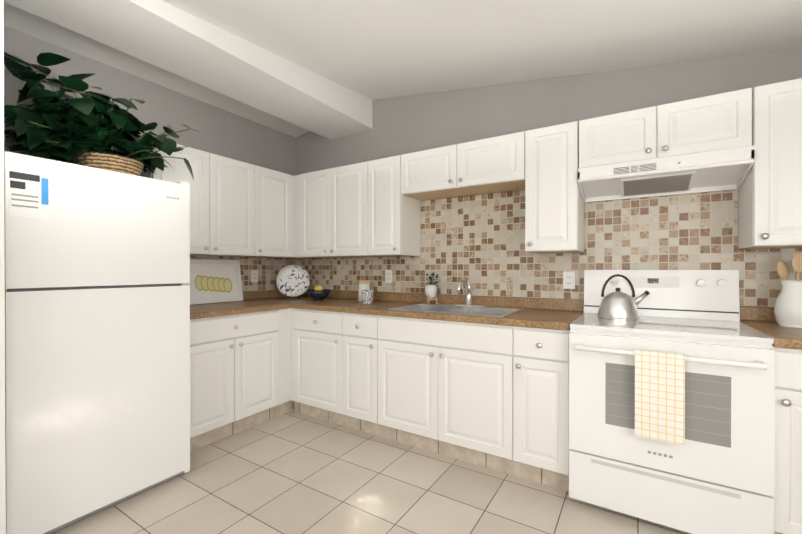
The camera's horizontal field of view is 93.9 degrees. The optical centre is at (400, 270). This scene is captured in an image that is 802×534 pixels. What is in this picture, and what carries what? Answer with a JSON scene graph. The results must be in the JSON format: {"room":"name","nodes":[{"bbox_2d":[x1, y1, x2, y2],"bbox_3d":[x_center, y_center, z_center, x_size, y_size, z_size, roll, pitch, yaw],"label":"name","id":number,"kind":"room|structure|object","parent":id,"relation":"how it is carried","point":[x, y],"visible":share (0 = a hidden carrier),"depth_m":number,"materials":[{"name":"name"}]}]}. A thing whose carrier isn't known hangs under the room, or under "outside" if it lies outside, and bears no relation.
{"room":"kitchen","nodes":[
{"label":"kitchen","id":0,"kind":"room"},
{"bbox_2d":[0,0,5,533],"bbox_3d":[-1.968,-0.122,1.647,1.000,2.620,0.120,0,0,32],"label":"wall","id":1,"kind":"structure","parent":0,"point":[2,400],"depth_m":1.43,"materials":[{"name":"white paint"}]},
{"bbox_2d":[4,25,295,291],"bbox_3d":[-2.556,-0.288,1.792,0.150,2.950,5.200,0,0,32],"label":"wall","id":2,"kind":"structure","parent":0,"point":[224,133],"depth_m":2.89,"materials":[{"name":"grey paint"}]},
{"bbox_2d":[140,144,255,256],"bbox_3d":[-1.573,-0.504,2.900,0.326,0.765,0.785,0,0,32],"label":"upper cabinet","id":3,"kind":"object","parent":2,"relation":"attached to","point":[240,209],"depth_m":2.87,"materials":[{"name":"white wood"}]},
{"bbox_2d":[190,256,295,290],"bbox_3d":[-1.515,0.034,3.289,0.010,0.310,1.531,0,0,32],"label":"backsplash","id":4,"kind":"structure","parent":2,"relation":"attached to","point":[268,269],"depth_m":3.56,"materials":[{"name":"beige tile"}]},
{"bbox_2d":[251,270,257,281],"bbox_3d":[-1.369,0.050,3.504,0.007,0.116,0.072,0,0,32],"label":"electrical outlet","id":5,"kind":"object","parent":4,"relation":"attached to","point":[254,275],"visible":1,"depth_m":3.50,"materials":[{"name":"white plastic"}]},
{"bbox_2d":[248,165,291,257],"bbox_3d":[-1.259,-0.506,3.398,0.326,0.765,0.393,0,0,32],"label":"upper cabinet","id":6,"kind":"object","parent":2,"relation":"attached to","point":[273,188],"depth_m":3.31,"materials":[{"name":"white wood"}]},
{"bbox_2d":[4,2,308,137],"bbox_3d":[-2.281,-1.492,1.614,0.700,0.239,5.400,0,0,32],"label":"ceiling slope","id":7,"kind":"object","parent":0,"point":[24,21],"visible":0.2,"depth_m":2.57,"materials":[{"name":"white paint"}]},
{"bbox_2d":[51,410,690,533],"bbox_3d":[-0.546,1.232,0.532,4.900,0.080,5.500,0,0,32],"label":"floor","id":8,"kind":"structure","parent":0,"point":[291,472],"depth_m":1.97,"materials":[{"name":"tile"}]},
{"bbox_2d":[4,151,189,533],"bbox_3d":[-1.758,0.340,2.063,0.813,1.692,0.745,0,0,32],"label":"refrigerator","id":9,"kind":"object","parent":8,"relation":"on","point":[97,341],"visible":0.96,"depth_m":1.77,"materials":[{"name":"white metal"}]},
{"bbox_2d":[4,52,199,179],"bbox_3d":[-1.677,-0.814,2.063,0.975,0.613,0.798,0,0,32],"label":"potted plant","id":10,"kind":"object","parent":9,"relation":"on","point":[90,129],"visible":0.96,"depth_m":1.95,"materials":[{"name":"plant"}]},
{"bbox_2d":[190,309,281,451],"bbox_3d":[-1.447,0.747,2.823,0.626,0.872,0.780,0,0,32],"label":"base cabinet","id":11,"kind":"object","parent":8,"relation":"on","point":[240,372],"depth_m":2.66,"materials":[{"name":"white wood"}]},
{"bbox_2d":[190,300,289,319],"bbox_3d":[-1.417,0.290,2.860,0.634,0.041,0.908,0,0,32],"label":"countertop","id":12,"kind":"structure","parent":11,"relation":"on","point":[199,311],"depth_m":2.79,"materials":[{"name":"laminate"}]},
{"bbox_2d":[189,259,242,304],"bbox_3d":[-1.555,0.088,3.113,0.022,0.360,0.500,-10,-5,32],"label":"framed picture","id":13,"kind":"object","parent":12,"relation":"on","point":[215,281],"visible":1,"depth_m":3.12,"materials":[{"name":"white paper"}]},
{"bbox_2d":[282,308,293,413],"bbox_3d":[-1.040,0.745,3.469,0.626,0.872,0.748,0,0,32],"label":"base cabinet","id":14,"kind":"object","parent":8,"relation":"on","point":[287,404],"depth_m":3.08,"materials":[{"name":"white wood"}]},
{"bbox_2d":[291,308,346,426],"bbox_3d":[-0.522,0.746,3.198,0.572,0.872,0.653,0,0,32],"label":"base cabinet","id":15,"kind":"object","parent":8,"relation":"on","point":[316,363],"visible":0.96,"depth_m":2.93,"materials":[{"name":"painted wood"},{"name":"tile"},{"name":"metal"}]},
{"bbox_2d":[342,313,381,436],"bbox_3d":[-0.143,0.747,2.959,0.324,0.872,0.653,0,0,32],"label":"base cabinet","id":16,"kind":"object","parent":8,"relation":"on","point":[360,339],"visible":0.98,"depth_m":2.71,"materials":[{"name":"painted wood"},{"name":"tile"},{"name":"metal"}]},
{"bbox_2d":[378,315,514,475],"bbox_3d":[0.392,0.748,2.622,0.941,0.872,0.653,0,0,32],"label":"base cabinet","id":17,"kind":"object","parent":8,"relation":"on","point":[445,388],"visible":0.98,"depth_m":2.34,"materials":[{"name":"painted wood"},{"name":"tile"},{"name":"metal"}]},
{"bbox_2d":[247,296,582,330],"bbox_3d":[-0.115,0.290,2.951,2.741,0.041,0.634,0,0,32],"label":"countertop","id":18,"kind":"structure","parent":17,"relation":"on","point":[548,319],"depth_m":2.48,"materials":[{"name":"laminate"}]},
{"bbox_2d":[243,290,287,299],"bbox_3d":[-1.519,0.230,3.274,0.021,0.077,1.500,0,0,32],"label":"backsplash","id":19,"kind":"structure","parent":18,"relation":"on","point":[247,295],"depth_m":3.57,"materials":[{"name":"laminate"}]},
{"bbox_2d":[276,265,309,298],"bbox_3d":[-1.028,0.105,3.566,0.231,0.321,0.233,0,0,32],"label":"plate","id":20,"kind":"object","parent":18,"relation":"on","point":[292,280],"visible":1,"depth_m":3.58,"materials":[{"name":"white ceramic"}]},
{"bbox_2d":[306,285,330,300],"bbox_3d":[-0.742,0.199,3.369,0.224,0.135,0.224,0,0,32],"label":"bowl","id":21,"kind":"object","parent":18,"relation":"on","point":[318,293],"visible":1,"depth_m":3.30,"materials":[{"name":"black ceramic"}]},
{"bbox_2d":[358,281,369,301],"bbox_3d":[-0.323,0.179,3.283,0.108,0.176,0.108,0,0,32],"label":"canister","id":22,"kind":"object","parent":18,"relation":"on","point":[363,285],"visible":0.67,"depth_m":3.24,"materials":[{"name":"white ceramic"}]},
{"bbox_2d":[361,290,372,303],"bbox_3d":[-0.276,0.213,3.076,0.100,0.110,0.100,0,0,32],"label":"patterned cup","id":23,"kind":"object","parent":18,"relation":"on","point":[367,296],"visible":1,"depth_m":3.04,"materials":[{"name":"ceramic"}]},
{"bbox_2d":[425,272,438,304],"bbox_3d":[0.247,0.140,2.954,0.114,0.258,0.113,0,0,32],"label":"potted plant","id":24,"kind":"object","parent":18,"relation":"on","point":[431,290],"visible":0.98,"depth_m":2.93,"materials":[{"name":"green plant"}]},
{"bbox_2d":[299,289,583,311],"bbox_3d":[0.046,0.230,3.207,2.741,0.077,0.027,0,0,32],"label":"backsplash","id":25,"kind":"structure","parent":18,"relation":"on","point":[491,301],"depth_m":2.84,"materials":[{"name":"laminate"}]},
{"bbox_2d":[389,303,524,317],"bbox_3d":[0.390,0.340,2.615,0.810,0.151,0.514,0,0,32],"label":"sink","id":26,"kind":"object","parent":18,"relation":"in","point":[501,312],"visible":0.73,"depth_m":2.69,"materials":[{"name":"silver metal"}]},
{"bbox_2d":[453,278,484,306],"bbox_3d":[0.461,0.159,2.726,0.252,0.210,0.231,0,0,32],"label":"faucet","id":27,"kind":"object","parent":18,"relation":"on","point":[468,296],"visible":1,"depth_m":2.77,"materials":[{"name":"silver metal"}]},
{"bbox_2d":[513,326,569,490],"bbox_3d":[0.915,0.749,2.293,0.295,0.872,0.653,0,0,32],"label":"base cabinet","id":28,"kind":"object","parent":8,"relation":"on","point":[541,406],"visible":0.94,"depth_m":2.04,"materials":[{"name":"painted wood"},{"name":"tile"},{"name":"metal"}]},
{"bbox_2d":[569,270,774,533],"bbox_3d":[1.331,0.592,1.952,0.754,1.190,0.731,0,0,32],"label":"range","id":29,"kind":"object","parent":8,"relation":"on","point":[715,474],"visible":1,"depth_m":1.71,"materials":[{"name":"white enameled metal"},{"name":"glass"}]},
{"bbox_2d":[597,274,649,319],"bbox_3d":[1.266,0.144,2.139,0.260,0.250,0.212,0,0,32],"label":"kettle","id":30,"kind":"object","parent":29,"relation":"on","point":[617,304],"visible":1,"depth_m":2.10,"materials":[{"name":"silver metal"}]},
{"bbox_2d":[635,349,684,445],"bbox_3d":[1.139,0.550,1.656,0.180,0.386,0.040,0,0,32],"label":"towel","id":31,"kind":"object","parent":29,"relation":"hanging from","point":[659,396],"visible":0.98,"depth_m":1.64,"materials":[{"name":"fabric"}]},
{"bbox_2d":[772,346,801,533],"bbox_3d":[1.887,0.752,1.680,0.459,0.872,0.653,0,0,32],"label":"base cabinet","id":32,"kind":"object","parent":8,"relation":"on","point":[787,497],"visible":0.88,"depth_m":1.52,"materials":[{"name":"white painted wood"}]},
{"bbox_2d":[740,320,801,349],"bbox_3d":[1.892,0.295,1.687,0.459,0.041,0.634,0,0,32],"label":"countertop","id":33,"kind":"structure","parent":32,"relation":"on","point":[786,337],"depth_m":1.64,"materials":[{"name":"laminate"}]},
{"bbox_2d":[740,306,775,321],"bbox_3d":[2.056,0.235,1.945,0.459,0.077,0.021,0,0,32],"label":"backsplash","id":34,"kind":"structure","parent":33,"relation":"on","point":[764,314],"depth_m":2.02,"materials":[{"name":"laminate"}]},
{"bbox_2d":[774,252,801,327],"bbox_3d":[1.949,0.092,1.827,0.189,0.362,0.152,0,0,32],"label":"pitcher","id":35,"kind":"object","parent":33,"relation":"on","point":[788,308],"visible":1,"depth_m":1.82,"materials":[{"name":"white ceramic"}]},
{"bbox_2d":[162,0,801,99],"bbox_3d":[-0.102,-1.249,0.242,3.750,0.859,5.400,0,0,32],"label":"ceiling","id":36,"kind":"structure","parent":0,"point":[375,49],"depth_m":2.02,"materials":[{"name":"white paint"}]},
{"bbox_2d":[4,0,371,138],"bbox_3d":[-1.865,-1.496,1.351,0.516,0.430,5.400,0,0,32],"label":"ridge beam","id":37,"kind":"structure","parent":36,"relation":"attached to","point":[171,38],"depth_m":2.31,"materials":[{"name":"white paint"}]},
{"bbox_2d":[296,47,801,312],"bbox_3d":[0.880,-0.292,2.789,4.900,2.950,0.150,0,0,32],"label":"wall","id":38,"kind":"structure","parent":0,"point":[401,125],"depth_m":2.68,"materials":[{"name":"grey paint"}]},
{"bbox_2d":[292,176,300,258],"bbox_3d":[-1.061,-0.508,3.712,0.326,0.765,0.350,0,0,32],"label":"upper cabinet","id":39,"kind":"object","parent":38,"relation":"attached to","point":[293,257],"depth_m":3.52,"materials":[{"name":"white wood"}]},
{"bbox_2d":[294,155,420,257],"bbox_3d":[-0.433,-0.506,3.314,1.196,0.765,0.353,0,0,32],"label":"upper cabinet","id":40,"kind":"object","parent":38,"relation":"attached to","point":[365,209],"visible":0.96,"depth_m":3.11,"materials":[{"name":"white wood"}]},
{"bbox_2d":[401,131,524,200],"bbox_3d":[0.468,-0.734,2.746,0.929,0.305,0.353,0,0,32],"label":"upper cabinet","id":41,"kind":"object","parent":38,"relation":"attached to","point":[489,165],"visible":1,"depth_m":2.61,"materials":[{"name":"white wood"}]},
{"bbox_2d":[296,190,801,320],"bbox_3d":[0.577,0.192,2.884,3.961,1.582,0.010,0,0,32],"label":"backsplash","id":42,"kind":"structure","parent":38,"relation":"attached to","point":[478,241],"depth_m":2.57,"materials":[{"name":"beige tile"}]},
{"bbox_2d":[385,270,391,282],"bbox_3d":[-0.109,0.051,3.304,0.072,0.116,0.007,0,0,32],"label":"electrical outlet","id":43,"kind":"object","parent":42,"relation":"attached to","point":[388,276],"visible":1,"depth_m":3.30,"materials":[{"name":"white plastic"}]},
{"bbox_2d":[563,272,574,288],"bbox_3d":[1.131,0.064,2.523,0.072,0.116,0.007,0,0,32],"label":"electrical outlet","id":44,"kind":"object","parent":42,"relation":"attached to","point":[568,280],"visible":1,"depth_m":2.52,"materials":[{"name":"white plastic"}]},
{"bbox_2d":[525,121,583,252],"bbox_3d":[0.991,-0.503,2.417,0.305,0.765,0.353,0,0,32],"label":"upper cabinet","id":45,"kind":"object","parent":38,"relation":"attached to","point":[554,211],"visible":1,"depth_m":2.29,"materials":[{"name":"white wood"}]},
{"bbox_2d":[579,88,751,167],"bbox_3d":[1.446,-0.742,2.129,0.762,0.285,0.353,0,0,32],"label":"upper cabinet","id":46,"kind":"object","parent":38,"relation":"attached to","point":[721,121],"visible":0.94,"depth_m":1.98,"materials":[{"name":"white wood"}]},
{"bbox_2d":[577,145,754,202],"bbox_3d":[1.443,-0.521,2.125,0.767,0.150,0.338,0,0,32],"label":"range hood","id":47,"kind":"object","parent":46,"relation":"attached to","point":[717,170],"visible":1,"depth_m":2.05,"materials":[{"name":"white metal"}]},
{"bbox_2d":[738,78,801,248],"bbox_3d":[1.966,-0.500,1.802,0.460,0.765,0.353,0,0,32],"label":"upper cabinet","id":48,"kind":"object","parent":38,"relation":"attached to","point":[770,202],"visible":0.98,"depth_m":1.76,"materials":[{"name":"white wood"}]}
]}

